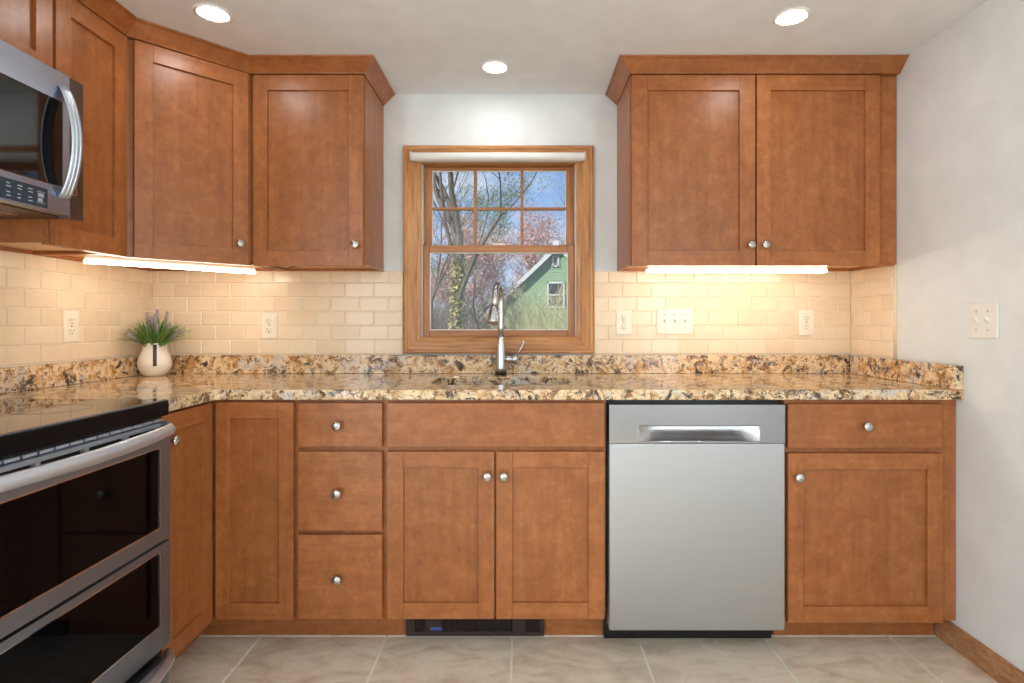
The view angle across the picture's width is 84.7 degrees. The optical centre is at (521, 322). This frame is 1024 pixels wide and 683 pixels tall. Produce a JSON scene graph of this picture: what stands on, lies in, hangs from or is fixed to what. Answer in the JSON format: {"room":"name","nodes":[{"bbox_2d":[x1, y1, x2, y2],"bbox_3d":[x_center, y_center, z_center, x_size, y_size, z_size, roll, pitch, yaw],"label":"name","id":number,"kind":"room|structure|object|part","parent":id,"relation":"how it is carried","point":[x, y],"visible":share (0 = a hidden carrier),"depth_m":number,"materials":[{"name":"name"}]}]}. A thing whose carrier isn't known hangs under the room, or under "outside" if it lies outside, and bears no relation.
{"room":"kitchen","nodes":[
{"label":"kitchen","id":0,"kind":"room"},
{"bbox_2d":[137,343,171,376],"bbox_3d":[-1.568,0.155,2.400,0.128,0.140,0.128,0,0,0],"label":"vase","id":1,"kind":"object","parent":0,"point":[154,359],"depth_m":2.36,"materials":[{"name":"white ceramic"}]},
{"bbox_2d":[384,94,616,354],"bbox_3d":[-0.092,0.041,2.625,3.495,2.194,0.160,0,0,0],"label":"wall","id":2,"kind":"structure","parent":0,"point":[409,119],"depth_m":2.54,"materials":[{"name":"grey paint"}]},
{"bbox_2d":[39,39,281,270],"bbox_3d":[-1.373,-0.605,2.240,0.609,0.758,0.607,0,0,0],"label":"upper cabinet","id":3,"kind":"object","parent":2,"relation":"attached to","point":[190,119],"visible":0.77,"depth_m":2.07,"materials":[{"name":"brown wood"}]},
{"bbox_3d":[-1.370,-0.254,2.235,0.578,0.016,0.578,0,0,0],"label":"panel","id":4,"kind":"part","parent":3,"relation":"part of","materials":[{"name":"brown wood"}]},
{"bbox_2d":[84,255,255,273],"bbox_3d":[-1.320,-0.221,2.155,0.024,0.026,0.574,0,0,42],"label":"light","id":5,"kind":"object","parent":3,"relation":"attached to","point":[87,259],"visible":1,"depth_m":2.12,"materials":[{"name":"white plastic"}]},
{"bbox_3d":[-1.214,-0.603,2.082,0.020,0.754,0.375,0,0,45],"label":"door","id":6,"kind":"part","parent":3,"relation":"part of","materials":[{"name":"brown wood"}]},
{"bbox_3d":[-1.087,-0.307,2.172,0.032,0.033,0.033,0,0,45],"label":"knob","id":7,"kind":"part","parent":3,"relation":"part of","materials":[{"name":"silver metal"}]},
{"bbox_2d":[76,0,394,104],"bbox_3d":[-1.120,-1.010,1.788,0.582,0.050,1.853,0,0,29],"label":"crown molding","id":8,"kind":"structure","parent":2,"relation":"attached to","point":[112,12],"depth_m":2.16,"materials":[{"name":"brown wood"}]},
{"bbox_2d":[152,271,402,354],"bbox_3d":[-1.102,-0.045,2.539,1.132,0.377,0.010,0,0,0],"label":"tile backsplash","id":9,"kind":"structure","parent":2,"relation":"attached to","point":[318,312],"depth_m":2.53,"materials":[{"name":"beige tile"}]},
{"bbox_2d":[262,313,276,337],"bbox_3d":[-1.137,0.012,2.530,0.070,0.115,0.008,0,0,0],"label":"wall outlet","id":10,"kind":"object","parent":9,"relation":"attached to","point":[269,320],"visible":1,"depth_m":2.53,"materials":[{"name":"beige plastic"}]},
{"bbox_2d":[265,318,272,324],"bbox_3d":[-1.137,-0.007,2.528,0.033,0.033,0.004,0,0,0],"label":"receptacle","id":11,"kind":"object","parent":10,"relation":"attached to","point":[268,321],"depth_m":2.53,"materials":[{"name":"beige plastic"}]},
{"bbox_2d":[265,326,272,333],"bbox_3d":[-1.137,0.032,2.528,0.033,0.033,0.004,0,0,0],"label":"receptacle","id":12,"kind":"object","parent":10,"relation":"attached to","point":[268,329],"depth_m":2.53,"materials":[{"name":"beige plastic"}]},
{"bbox_2d":[253,75,383,270],"bbox_3d":[-0.848,-0.605,2.365,0.443,0.758,0.355,0,0,0],"label":"upper cabinet","id":13,"kind":"object","parent":2,"relation":"attached to","point":[318,140],"visible":1,"depth_m":2.23,"materials":[{"name":"brown wood"}]},
{"bbox_2d":[258,266,295,268],"bbox_3d":[-1.026,-0.237,2.365,0.171,0.019,0.035,0,0,11],"label":"cable","id":14,"kind":"object","parent":13,"relation":"attached to","point":[258,266],"visible":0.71,"depth_m":2.36,"materials":[{"name":"brown"}]},
{"bbox_3d":[-0.848,-0.254,2.397,0.407,0.016,0.273,0,0,0],"label":"panel","id":15,"kind":"part","parent":13,"relation":"part of","materials":[{"name":"brown wood"}]},
{"bbox_3d":[-0.655,-0.307,2.204,0.033,0.033,0.032,0,0,0],"label":"knob","id":16,"kind":"part","parent":13,"relation":"part of","materials":[{"name":"silver metal"}]},
{"bbox_2d":[403,145,592,353],"bbox_3d":[-0.106,-0.330,2.602,0.853,0.934,0.166,0,0,0],"label":"window","id":17,"kind":"structure","parent":2,"relation":"in","point":[418,247],"depth_m":2.53,"materials":[{"name":"brown wood"}]},
{"bbox_2d":[410,151,584,161],"bbox_3d":[-0.107,-0.739,2.498,0.774,0.038,0.038,0,0,0],"label":"roller shade","id":18,"kind":"object","parent":17,"relation":"attached to","point":[414,156],"visible":1,"depth_m":2.48,"materials":[{"name":"white fabric"}]},
{"bbox_3d":[-0.106,-0.523,2.620,0.694,0.400,0.030,0,0,0],"label":"sash","id":19,"kind":"part","parent":17,"relation":"part of","materials":[{"name":"brown wood"}]},
{"bbox_3d":[-0.106,-0.146,2.584,0.694,0.420,0.030,0,0,0],"label":"sash","id":20,"kind":"part","parent":17,"relation":"part of","materials":[{"name":"brown wood"}]},
{"bbox_2d":[594,271,850,354],"bbox_3d":[0.904,-0.045,2.539,1.158,0.377,0.010,0,0,0],"label":"tile backsplash","id":21,"kind":"structure","parent":2,"relation":"attached to","point":[734,313],"depth_m":2.53,"materials":[{"name":"beige tile"}]},
{"bbox_2d":[616,309,630,334],"bbox_3d":[0.458,-0.004,2.530,0.070,0.115,0.008,0,0,0],"label":"wall outlet","id":22,"kind":"object","parent":21,"relation":"attached to","point":[623,316],"visible":1,"depth_m":2.53,"materials":[{"name":"beige plastic"}]},
{"bbox_2d":[620,314,627,320],"bbox_3d":[0.458,-0.024,2.528,0.033,0.033,0.004,0,0,0],"label":"receptacle","id":23,"kind":"object","parent":22,"relation":"attached to","point":[623,317],"depth_m":2.53,"materials":[{"name":"beige plastic"}]},
{"bbox_2d":[620,323,627,329],"bbox_3d":[0.458,0.015,2.528,0.033,0.033,0.004,0,0,0],"label":"receptacle","id":24,"kind":"object","parent":22,"relation":"attached to","point":[623,326],"depth_m":2.53,"materials":[{"name":"beige plastic"}]},
{"bbox_2d":[657,308,692,333],"bbox_3d":[0.687,-0.008,2.525,0.162,0.115,0.018,0,0,0],"label":"light switch","id":25,"kind":"object","parent":21,"relation":"attached to","point":[669,320],"visible":1,"depth_m":2.53,"materials":[{"name":"beige plastic"}]},
{"bbox_2d":[798,310,813,334],"bbox_3d":[1.279,-0.002,2.530,0.070,0.115,0.008,0,0,0],"label":"wall outlet","id":26,"kind":"object","parent":21,"relation":"attached to","point":[805,317],"visible":1,"depth_m":2.53,"materials":[{"name":"beige plastic"}]},
{"bbox_2d":[803,315,809,321],"bbox_3d":[1.279,-0.021,2.528,0.033,0.033,0.004,0,0,0],"label":"receptacle","id":27,"kind":"object","parent":26,"relation":"attached to","point":[806,318],"depth_m":2.53,"materials":[{"name":"beige plastic"}]},
{"bbox_2d":[803,323,809,330],"bbox_3d":[1.279,0.018,2.528,0.033,0.033,0.004,0,0,0],"label":"receptacle","id":28,"kind":"object","parent":26,"relation":"attached to","point":[806,326],"depth_m":2.53,"materials":[{"name":"beige plastic"}]},
{"bbox_2d":[617,75,895,270],"bbox_3d":[0.962,-0.605,2.365,1.063,0.758,0.355,0,0,0],"label":"upper cabinet","id":29,"kind":"object","parent":2,"relation":"attached to","point":[713,170],"visible":1,"depth_m":2.23,"materials":[{"name":"brown wood"}]},
{"bbox_3d":[0.678,-0.603,2.229,0.488,0.754,0.020,0,0,0],"label":"door","id":30,"kind":"part","parent":29,"relation":"part of","materials":[{"name":"brown wood"}]},
{"bbox_2d":[646,266,826,272],"bbox_3d":[0.881,-0.227,2.310,0.736,0.038,0.024,0,0,0],"label":"light","id":31,"kind":"object","parent":29,"relation":"attached to","point":[650,269],"visible":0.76,"depth_m":2.30,"materials":[{"name":"white plastic"}]},
{"bbox_2d":[646,269,826,272],"bbox_3d":[0.881,-0.213,2.310,0.736,0.012,0.024,0,0,0],"label":"diffuser","id":32,"kind":"object","parent":31,"relation":"attached to","point":[648,270],"depth_m":2.30,"materials":[{"name":"white plastic"}]},
{"bbox_3d":[0.962,-0.254,2.397,1.027,0.016,0.273,0,0,0],"label":"panel","id":33,"kind":"part","parent":29,"relation":"part of","materials":[{"name":"brown wood"}]},
{"bbox_3d":[0.900,-0.307,2.204,0.033,0.033,0.032,0,0,0],"label":"knob","id":34,"kind":"part","parent":29,"relation":"part of","materials":[{"name":"silver metal"}]},
{"bbox_2d":[605,55,908,104],"bbox_3d":[0.935,-1.010,2.356,1.116,0.050,0.374,0,0,0],"label":"crown molding","id":35,"kind":"structure","parent":29,"relation":"on","point":[626,66],"depth_m":2.20,"materials":[{"name":"brown wood"}]},
{"bbox_3d":[0.956,-0.307,2.204,0.033,0.033,0.032,0,0,0],"label":"knob","id":36,"kind":"part","parent":29,"relation":"part of","materials":[{"name":"silver metal"}]},
{"bbox_3d":[1.171,-0.603,2.229,0.485,0.754,0.020,0,0,0],"label":"door","id":37,"kind":"part","parent":29,"relation":"part of","materials":[{"name":"brown wood"}]},
{"bbox_2d":[116,0,986,93],"bbox_3d":[-0.092,-1.111,0.045,3.495,0.150,5.320,0,0,0],"label":"ceiling","id":38,"kind":"structure","parent":0,"point":[420,46],"depth_m":2.00,"materials":[{"name":"white paint"}]},
{"bbox_2d":[192,3,232,23],"bbox_3d":[-1.033,-1.033,1.880,0.120,0.005,0.120,0,0,0],"label":"recessed light","id":39,"kind":"object","parent":38,"relation":"in","point":[208,12],"visible":1,"depth_m":1.88,"materials":[{"name":"white plastic"}]},
{"bbox_2d":[480,60,509,73],"bbox_3d":[-0.109,-1.033,2.275,0.120,0.005,0.120,0,0,0],"label":"recessed light","id":40,"kind":"object","parent":38,"relation":"in","point":[492,66],"visible":1,"depth_m":2.27,"materials":[{"name":"white plastic"}]},
{"bbox_2d":[772,7,811,26],"bbox_3d":[0.912,-1.033,1.900,0.120,0.005,0.120,0,0,0],"label":"recessed light","id":41,"kind":"object","parent":38,"relation":"in","point":[795,15],"visible":1,"depth_m":1.89,"materials":[{"name":"white plastic"}]},
{"bbox_2d":[169,632,997,682],"bbox_3d":[-0.092,1.158,0.045,3.495,0.080,5.320,0,0,0],"label":"floor","id":42,"kind":"structure","parent":0,"point":[210,658],"depth_m":1.86,"materials":[{"name":"beige tile"}]},
{"bbox_2d":[0,399,175,682],"bbox_3d":[-1.305,0.668,1.250,0.726,0.898,0.761,0,0,0],"label":"range","id":43,"kind":"object","parent":42,"relation":"on","point":[85,483],"visible":1,"depth_m":1.32,"materials":[{"name":"silver metal"}]},
{"bbox_3d":[-1.339,0.221,1.250,0.621,0.003,0.750,0,0,0],"label":"glass","id":44,"kind":"part","parent":43,"relation":"part of","materials":[{"name":"black glass"}]},
{"bbox_3d":[-1.343,0.244,1.249,0.649,0.042,0.760,0,0,0],"label":"cooktop frame","id":45,"kind":"part","parent":43,"relation":"part of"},
{"bbox_3d":[-1.046,0.774,1.249,0.055,0.296,0.760,0,0,0],"label":"oven door","id":46,"kind":"part","parent":43,"relation":"part of","materials":[{"name":"black glass"}]},
{"bbox_3d":[-0.989,0.301,1.251,0.087,0.033,0.758,0,0,0],"label":"handle","id":47,"kind":"part","parent":43,"relation":"part of","materials":[{"name":"metal"}]},
{"bbox_3d":[-1.046,1.018,1.249,0.046,0.110,0.760,0,0,0],"label":"storage drawer","id":48,"kind":"part","parent":43,"relation":"part of","materials":[{"name":"silver metal"}]},
{"bbox_3d":[-0.987,0.952,1.251,0.089,0.030,0.756,0,0,0],"label":"handle","id":49,"kind":"part","parent":43,"relation":"part of","materials":[{"name":"metal"}]},
{"bbox_2d":[298,400,387,618],"bbox_3d":[-0.614,0.635,2.212,0.305,0.749,0.662,0,0,0],"label":"base cabinet","id":50,"kind":"object","parent":42,"relation":"on","point":[342,444],"visible":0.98,"depth_m":1.91,"materials":[{"name":"brown wood"}]},
{"bbox_3d":[-0.625,0.868,1.897,0.033,0.033,0.032,0,0,0],"label":"knob","id":51,"kind":"part","parent":50,"relation":"part of","materials":[{"name":"silver metal"}]},
{"bbox_3d":[-0.625,0.577,1.897,0.033,0.033,0.032,0,0,0],"label":"knob","id":52,"kind":"part","parent":50,"relation":"part of","materials":[{"name":"silver metal"}]},
{"bbox_3d":[-0.625,0.348,1.897,0.033,0.033,0.032,0,0,0],"label":"knob","id":53,"kind":"part","parent":50,"relation":"part of","materials":[{"name":"silver metal"}]},
{"bbox_3d":[-0.620,0.865,1.923,0.287,0.287,0.020,0,0,0],"label":"drawer","id":54,"kind":"part","parent":50,"relation":"part of","materials":[{"name":"brown wood"}]},
{"bbox_3d":[-0.620,0.573,1.923,0.287,0.269,0.020,0,0,0],"label":"drawer","id":55,"kind":"part","parent":50,"relation":"part of","materials":[{"name":"brown wood"}]},
{"bbox_3d":[-0.620,0.347,1.923,0.287,0.150,0.020,0,0,0],"label":"drawer","id":56,"kind":"part","parent":50,"relation":"part of","materials":[{"name":"brown wood"}]},
{"bbox_2d":[175,617,602,659],"bbox_3d":[-0.437,1.064,1.831,1.454,0.106,0.396,0,0,0],"label":"board","id":57,"kind":"object","parent":42,"relation":"on","point":[384,626],"visible":0.28,"depth_m":2.02,"materials":[{"name":"brown wood"}]},
{"bbox_2d":[159,400,298,655],"bbox_3d":[-1.223,0.635,2.088,0.912,0.749,0.910,0,0,0],"label":"base cabinet","id":58,"kind":"object","parent":57,"relation":"on","point":[234,532],"visible":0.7,"depth_m":1.91,"materials":[{"name":"brown wood"}]},
{"bbox_3d":[-1.033,0.350,1.671,0.032,0.033,0.033,0,0,0],"label":"knob","id":59,"kind":"part","parent":58,"relation":"part of","materials":[{"name":"silver metal"}]},
{"bbox_3d":[-1.059,0.640,1.772,0.020,0.740,0.266,0,0,0],"label":"door","id":60,"kind":"part","parent":58,"relation":"part of","materials":[{"name":"brown wood"}]},
{"bbox_3d":[-0.911,0.640,1.923,0.265,0.740,0.020,0,0,0],"label":"door","id":61,"kind":"part","parent":58,"relation":"part of","materials":[{"name":"brown wood"}]},
{"bbox_2d":[0,373,963,410],"bbox_3d":[-0.092,0.243,2.091,3.173,0.034,0.906,0,0,0],"label":"countertop","id":62,"kind":"structure","parent":58,"relation":"on","point":[182,390],"depth_m":1.94,"materials":[{"name":"beige stone"}]},
{"bbox_2d":[0,356,141,393],"bbox_3d":[-1.665,0.185,2.091,0.029,0.082,0.906,0,0,0],"label":"granite upstand","id":63,"kind":"object","parent":62,"relation":"on","point":[29,377],"visible":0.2,"depth_m":2.02,"materials":[{"name":"beige stone"}]},
{"bbox_2d":[119,309,191,376],"bbox_3d":[-1.554,0.083,2.374,0.245,0.285,0.282,0,0,30],"label":"lavender","id":64,"kind":"object","parent":62,"relation":"on","point":[154,358],"visible":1,"depth_m":2.36,"materials":[{"name":"white ceramic"}]},
{"bbox_2d":[487,282,524,374],"bbox_3d":[-0.096,0.025,2.399,0.117,0.401,0.221,0,0,36],"label":"faucet","id":65,"kind":"object","parent":62,"relation":"on","point":[496,312],"visible":1,"depth_m":2.44,"materials":[{"name":"silver metal"}]},
{"bbox_3d":[-0.103,-0.060,2.391,0.027,0.231,0.167,0,0,8],"label":"spout","id":66,"kind":"part","parent":65,"relation":"part of","materials":[{"name":"silver metal"}]},
{"bbox_3d":[-0.010,0.115,2.456,0.049,0.075,0.010,0,0,10],"label":"lever","id":67,"kind":"part","parent":65,"relation":"part of","materials":[{"name":"silver metal"}]},
{"bbox_2d":[168,355,848,372],"bbox_3d":[-0.092,0.185,2.529,3.113,0.082,0.030,0,0,0],"label":"granite upstand","id":68,"kind":"object","parent":62,"relation":"on","point":[180,363],"visible":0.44,"depth_m":2.51,"materials":[{"name":"beige stone"}]},
{"bbox_2d":[849,355,962,389],"bbox_3d":[1.480,0.185,2.223,0.029,0.082,0.643,0,0,0],"label":"granite upstand","id":69,"kind":"object","parent":62,"relation":"on","point":[949,376],"visible":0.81,"depth_m":2.12,"materials":[{"name":"beige stone"}]},
{"bbox_2d":[406,617,543,635],"bbox_3d":[-0.168,1.064,2.006,0.493,0.100,0.016,0,0,0],"label":"heater","id":70,"kind":"object","parent":57,"relation":"attached to","point":[414,627],"visible":0.59,"depth_m":2.00,"materials":[{"name":"brown metal"}]},
{"bbox_3d":[-0.361,1.062,2.006,0.029,0.072,0.012,0,0,0],"label":"louvre panel","id":71,"kind":"part","parent":70,"relation":"part of","materials":[{"name":"brown metal"}]},
{"bbox_3d":[-0.161,1.062,2.006,0.244,0.072,0.012,0,0,0],"label":"louvre panel","id":72,"kind":"part","parent":70,"relation":"part of","materials":[{"name":"brown metal"}]},
{"bbox_3d":[0.038,1.062,2.006,0.048,0.072,0.012,0,0,0],"label":"louvre panel","id":73,"kind":"part","parent":70,"relation":"part of","materials":[{"name":"brown metal"}]},
{"bbox_2d":[387,400,605,618],"bbox_3d":[-0.086,0.635,2.212,0.748,0.749,0.662,0,0,0],"label":"base cabinet","id":74,"kind":"object","parent":57,"relation":"on","point":[496,508],"visible":0.91,"depth_m":1.91,"materials":[{"name":"brown wood"}]},
{"bbox_3d":[-0.277,0.723,1.923,0.364,0.570,0.020,0,0,0],"label":"door","id":75,"kind":"part","parent":74,"relation":"part of","materials":[{"name":"brown wood"}]},
{"bbox_3d":[-0.118,0.519,1.897,0.033,0.033,0.032,0,0,0],"label":"knob","id":76,"kind":"part","parent":74,"relation":"part of","materials":[{"name":"silver metal"}]},
{"bbox_3d":[-0.089,0.347,1.923,0.740,0.150,0.020,0,0,0],"label":"false drawer","id":77,"kind":"part","parent":74,"relation":"part of","materials":[{"name":"brown wood"}]},
{"bbox_3d":[-0.062,0.519,1.897,0.033,0.033,0.032,0,0,0],"label":"knob","id":78,"kind":"part","parent":74,"relation":"part of","materials":[{"name":"silver metal"}]},
{"bbox_3d":[0.097,0.723,1.923,0.368,0.570,0.020,0,0,0],"label":"door","id":79,"kind":"part","parent":74,"relation":"part of","materials":[{"name":"brown wood"}]},
{"bbox_2d":[603,400,784,637],"bbox_3d":[0.593,0.692,2.216,0.606,0.851,0.617,0,0,0],"label":"dishwasher","id":80,"kind":"object","parent":42,"relation":"on","point":[695,489],"visible":0.98,"depth_m":1.91,"materials":[{"name":"silver metal"}]},
{"bbox_3d":[0.587,1.065,2.018,0.594,0.104,0.055,0,0,0],"label":"toe panel","id":81,"kind":"part","parent":80,"relation":"part of","materials":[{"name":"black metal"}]},
{"bbox_2d":[771,617,933,634],"bbox_3d":[1.189,1.064,2.022,0.578,0.106,0.014,0,0,0],"label":"board","id":82,"kind":"object","parent":42,"relation":"on","point":[790,628],"visible":0.36,"depth_m":2.02,"materials":[{"name":"brown wood"}]},
{"bbox_2d":[779,400,955,622],"bbox_3d":[1.197,0.642,2.212,0.590,0.763,0.662,0,0,0],"label":"base cabinet","id":83,"kind":"object","parent":42,"relation":"on","point":[870,485],"visible":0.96,"depth_m":1.92,"materials":[{"name":"brown wood"}]},
{"bbox_3d":[0.936,0.522,1.897,0.033,0.033,0.032,0,0,0],"label":"knob","id":84,"kind":"part","parent":83,"relation":"part of","materials":[{"name":"silver metal"}]},
{"bbox_3d":[1.168,0.351,1.923,0.524,0.150,0.020,0,0,0],"label":"drawer","id":85,"kind":"part","parent":83,"relation":"part of","materials":[{"name":"brown wood"}]},
{"bbox_3d":[1.169,0.733,1.923,0.527,0.577,0.020,0,0,0],"label":"door","id":86,"kind":"part","parent":83,"relation":"part of","materials":[{"name":"brown wood"}]},
{"bbox_3d":[1.166,0.350,1.897,0.033,0.033,0.032,0,0,0],"label":"knob","id":87,"kind":"part","parent":83,"relation":"part of","materials":[{"name":"silver metal"}]},
{"bbox_2d":[859,0,1023,671],"bbox_3d":[1.575,0.041,0.045,0.160,2.194,5.000,0,0,0],"label":"wall","id":88,"kind":"structure","parent":0,"point":[960,94],"depth_m":1.85,"materials":[{"name":"grey paint"}]},
{"bbox_2d":[851,264,896,358],"bbox_3d":[1.491,-0.045,2.391,0.014,0.376,0.307,0,0,0],"label":"tile backsplash","id":89,"kind":"structure","parent":88,"relation":"attached to","point":[873,290],"depth_m":2.37,"materials":[{"name":"beige tile"}]},
{"bbox_2d":[935,621,1023,682],"bbox_3d":[1.487,1.079,-0.221,0.014,0.078,4.468,0,0,0],"label":"baseboard","id":90,"kind":"structure","parent":88,"relation":"attached to","point":[998,668],"depth_m":1.82,"materials":[{"name":"brown wood"}]},
{"bbox_2d":[968,302,998,338],"bbox_3d":[1.486,-0.008,1.819,0.018,0.115,0.117,0,0,0],"label":"light switch","id":91,"kind":"object","parent":88,"relation":"attached to","point":[983,318],"visible":1,"depth_m":1.81,"materials":[{"name":"white plastic"}]},
{"bbox_3d":[-1.760,0.041,0.045,0.160,2.194,5.000,0,0,0],"label":"wall","id":92,"kind":"structure","parent":0,"visible":0},
{"bbox_2d":[0,0,52,67],"bbox_3d":[-1.516,-0.841,1.248,0.324,0.286,0.762,0,0,0],"label":"upper cabinet","id":93,"kind":"object","parent":92,"relation":"attached to","point":[25,25],"visible":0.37,"depth_m":1.56,"materials":[{"name":"brown wood"}]},
{"bbox_2d":[0,40,82,220],"bbox_3d":[-1.445,-0.492,1.249,0.446,0.395,0.760,0,0,0],"label":"microwave","id":94,"kind":"object","parent":93,"relation":"attached to","point":[41,107],"visible":1,"depth_m":1.48,"materials":[{"name":"silver metal"}]},
{"bbox_3d":[-1.272,-0.332,1.218,0.005,0.054,0.577,0,0,0],"label":"control panel","id":95,"kind":"part","parent":94,"relation":"part of","materials":[{"name":"plastic"}]},
{"bbox_3d":[-1.288,-0.492,1.604,0.034,0.395,0.050,0,0,0],"label":"panel","id":96,"kind":"part","parent":94,"relation":"part of","materials":[{"name":"silver metal"}]},
{"bbox_3d":[-1.246,-0.497,1.553,0.049,0.312,0.037,0,0,0],"label":"handle","id":97,"kind":"part","parent":94,"relation":"part of","materials":[{"name":"metal"}]},
{"bbox_2d":[0,0,126,256],"bbox_3d":[-1.516,-0.605,1.782,0.324,0.758,0.304,0,0,0],"label":"upper cabinet","id":98,"kind":"object","parent":92,"relation":"attached to","point":[88,50],"visible":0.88,"depth_m":1.80,"materials":[{"name":"brown wood"}]},
{"bbox_3d":[-1.532,-0.254,1.782,0.273,0.016,0.268,0,0,0],"label":"panel","id":99,"kind":"part","parent":98,"relation":"part of","materials":[{"name":"brown wood"}]},
{"bbox_3d":[-1.365,-0.603,1.781,0.020,0.754,0.294,0,0,0],"label":"door","id":100,"kind":"part","parent":98,"relation":"part of","materials":[{"name":"brown wood"}]},
{"bbox_2d":[0,250,151,367],"bbox_3d":[-1.674,-0.045,1.695,0.010,0.376,1.700,0,0,0],"label":"tile backsplash","id":101,"kind":"structure","parent":92,"relation":"attached to","point":[36,290],"depth_m":2.05,"materials":[{"name":"beige tile"}]},
{"bbox_2d":[63,311,78,341],"bbox_3d":[-1.665,0.012,2.075,0.008,0.115,0.070,0,0,0],"label":"wall outlet","id":102,"kind":"object","parent":101,"relation":"attached to","point":[70,318],"visible":1,"depth_m":2.07,"materials":[{"name":"beige plastic"}]},
{"bbox_2d":[68,317,74,324],"bbox_3d":[-1.663,-0.007,2.075,0.004,0.033,0.033,0,0,0],"label":"receptacle","id":103,"kind":"object","parent":102,"relation":"attached to","point":[71,320],"depth_m":2.07,"materials":[{"name":"beige plastic"}]},
{"bbox_2d":[68,327,74,335],"bbox_3d":[-1.663,0.032,2.075,0.004,0.033,0.033,0,0,0],"label":"receptacle","id":104,"kind":"object","parent":102,"relation":"attached to","point":[71,330],"depth_m":2.07,"materials":[{"name":"beige plastic"}]},
{"label":"outside","id":105,"kind":"structure","parent":0,"visible":0},
{"bbox_3d":[0.000,2.418,47.630,120.000,0.200,89.830,0,0,0],"label":"ground","id":106,"kind":"structure","parent":105,"visible":0},
{"bbox_2d":[431,243,453,301],"bbox_3d":[-6.819,-1.793,38.394,6.737,8.241,4.750,0,0,-38],"label":"tree","id":107,"kind":"object","parent":106,"relation":"on","point":[433,265],"visible":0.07,"depth_m":38.95,"materials":[{"name":"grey plant"}]},
{"bbox_2d":[431,282,487,328],"bbox_3d":[-2.804,0.544,17.060,4.440,3.562,3.578,0,0,5],"label":"shrub","id":108,"kind":"object","parent":106,"relation":"on","point":[444,317],"visible":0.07,"depth_m":16.81,"materials":[{"name":"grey plant"}]},
{"bbox_2d":[431,255,506,304],"bbox_3d":[-4.569,-2.153,45.036,7.384,8.944,6.092,0,0,0],"label":"tree","id":109,"kind":"object","parent":106,"relation":"on","point":[444,280],"visible":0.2,"depth_m":45.07,"materials":[{"name":"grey plant"}]},
{"bbox_2d":[431,172,512,328],"bbox_3d":[-1.557,-2.016,13.725,4.149,8.676,3.444,0,0,30],"label":"tree","id":110,"kind":"object","parent":106,"relation":"on","point":[441,276],"visible":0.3,"depth_m":13.36,"materials":[{"name":"grey plant"}]},
{"bbox_2d":[433,284,520,328],"bbox_3d":[-2.231,0.428,19.992,4.136,3.794,4.340,0,0,25],"label":"shrub","id":111,"kind":"object","parent":106,"relation":"on","point":[483,305],"visible":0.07,"depth_m":19.61,"materials":[{"name":"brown plant"}]},
{"bbox_2d":[431,197,525,328],"bbox_3d":[-1.720,-1.097,18.704,4.416,6.837,3.404,0,0,-39],"label":"tree","id":112,"kind":"object","parent":106,"relation":"on","point":[487,258],"visible":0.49,"depth_m":18.95,"materials":[{"name":"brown plant"}]},
{"bbox_2d":[433,172,536,328],"bbox_3d":[-1.725,-2.445,8.275,8.167,9.555,3.704,0,0,40],"label":"tree","id":113,"kind":"object","parent":106,"relation":"on","point":[459,282],"visible":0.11,"depth_m":8.06,"materials":[{"name":"grey plant"}]},
{"bbox_2d":[439,172,559,309],"bbox_3d":[-2.003,-4.655,41.353,9.851,13.949,5.400,0,0,32],"label":"tree","id":114,"kind":"object","parent":106,"relation":"on","point":[483,202],"visible":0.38,"depth_m":40.52,"materials":[{"name":"brown plant"}]},
{"bbox_2d":[463,287,552,328],"bbox_3d":[-0.442,0.536,19.979,3.236,3.578,3.164,0,0,-4],"label":"shrub","id":115,"kind":"object","parent":106,"relation":"on","point":[517,319],"visible":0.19,"depth_m":19.90,"materials":[{"name":"plant"}]},
{"bbox_2d":[471,241,566,328],"bbox_3d":[1.495,-0.631,26.455,10.600,5.898,5.490,0,0,0],"label":"house","id":116,"kind":"structure","parent":106,"relation":"on","point":[551,269],"depth_m":23.99,"materials":[{"name":"green"}]},
{"bbox_3d":[1.441,-1.196,23.970,0.607,0.970,0.019,0,0,0],"label":"pane","id":117,"kind":"part","parent":116,"relation":"part of","materials":[{"name":"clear glass"}]},
{"bbox_2d":[477,282,566,328],"bbox_3d":[0.564,0.524,17.019,3.583,3.601,3.990,0,0,8],"label":"shrub","id":118,"kind":"object","parent":106,"relation":"on","point":[542,317],"visible":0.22,"depth_m":16.72,"materials":[{"name":"plant"}]},
{"bbox_2d":[497,191,564,282],"bbox_3d":[1.152,-2.986,35.292,5.478,10.612,6.145,0,0,-11],"label":"tree","id":119,"kind":"object","parent":106,"relation":"on","point":[532,239],"visible":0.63,"depth_m":34.92,"materials":[{"name":"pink plant"}]},
{"bbox_2d":[524,298,566,328],"bbox_3d":[0.962,0.868,13.516,2.938,2.912,2.663,0,0,-40],"label":"shrub","id":120,"kind":"object","parent":106,"relation":"on","point":[555,307],"visible":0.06,"depth_m":13.68,"materials":[{"name":"plant"}]},
{"bbox_2d":[549,172,564,240],"bbox_3d":[4.647,-7.170,49.435,10.007,18.998,9.362,0,0,39],"label":"tree","id":121,"kind":"object","parent":106,"relation":"on","point":[564,172],"visible":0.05,"depth_m":49.23,"materials":[{"name":"green plant"}]}
]}

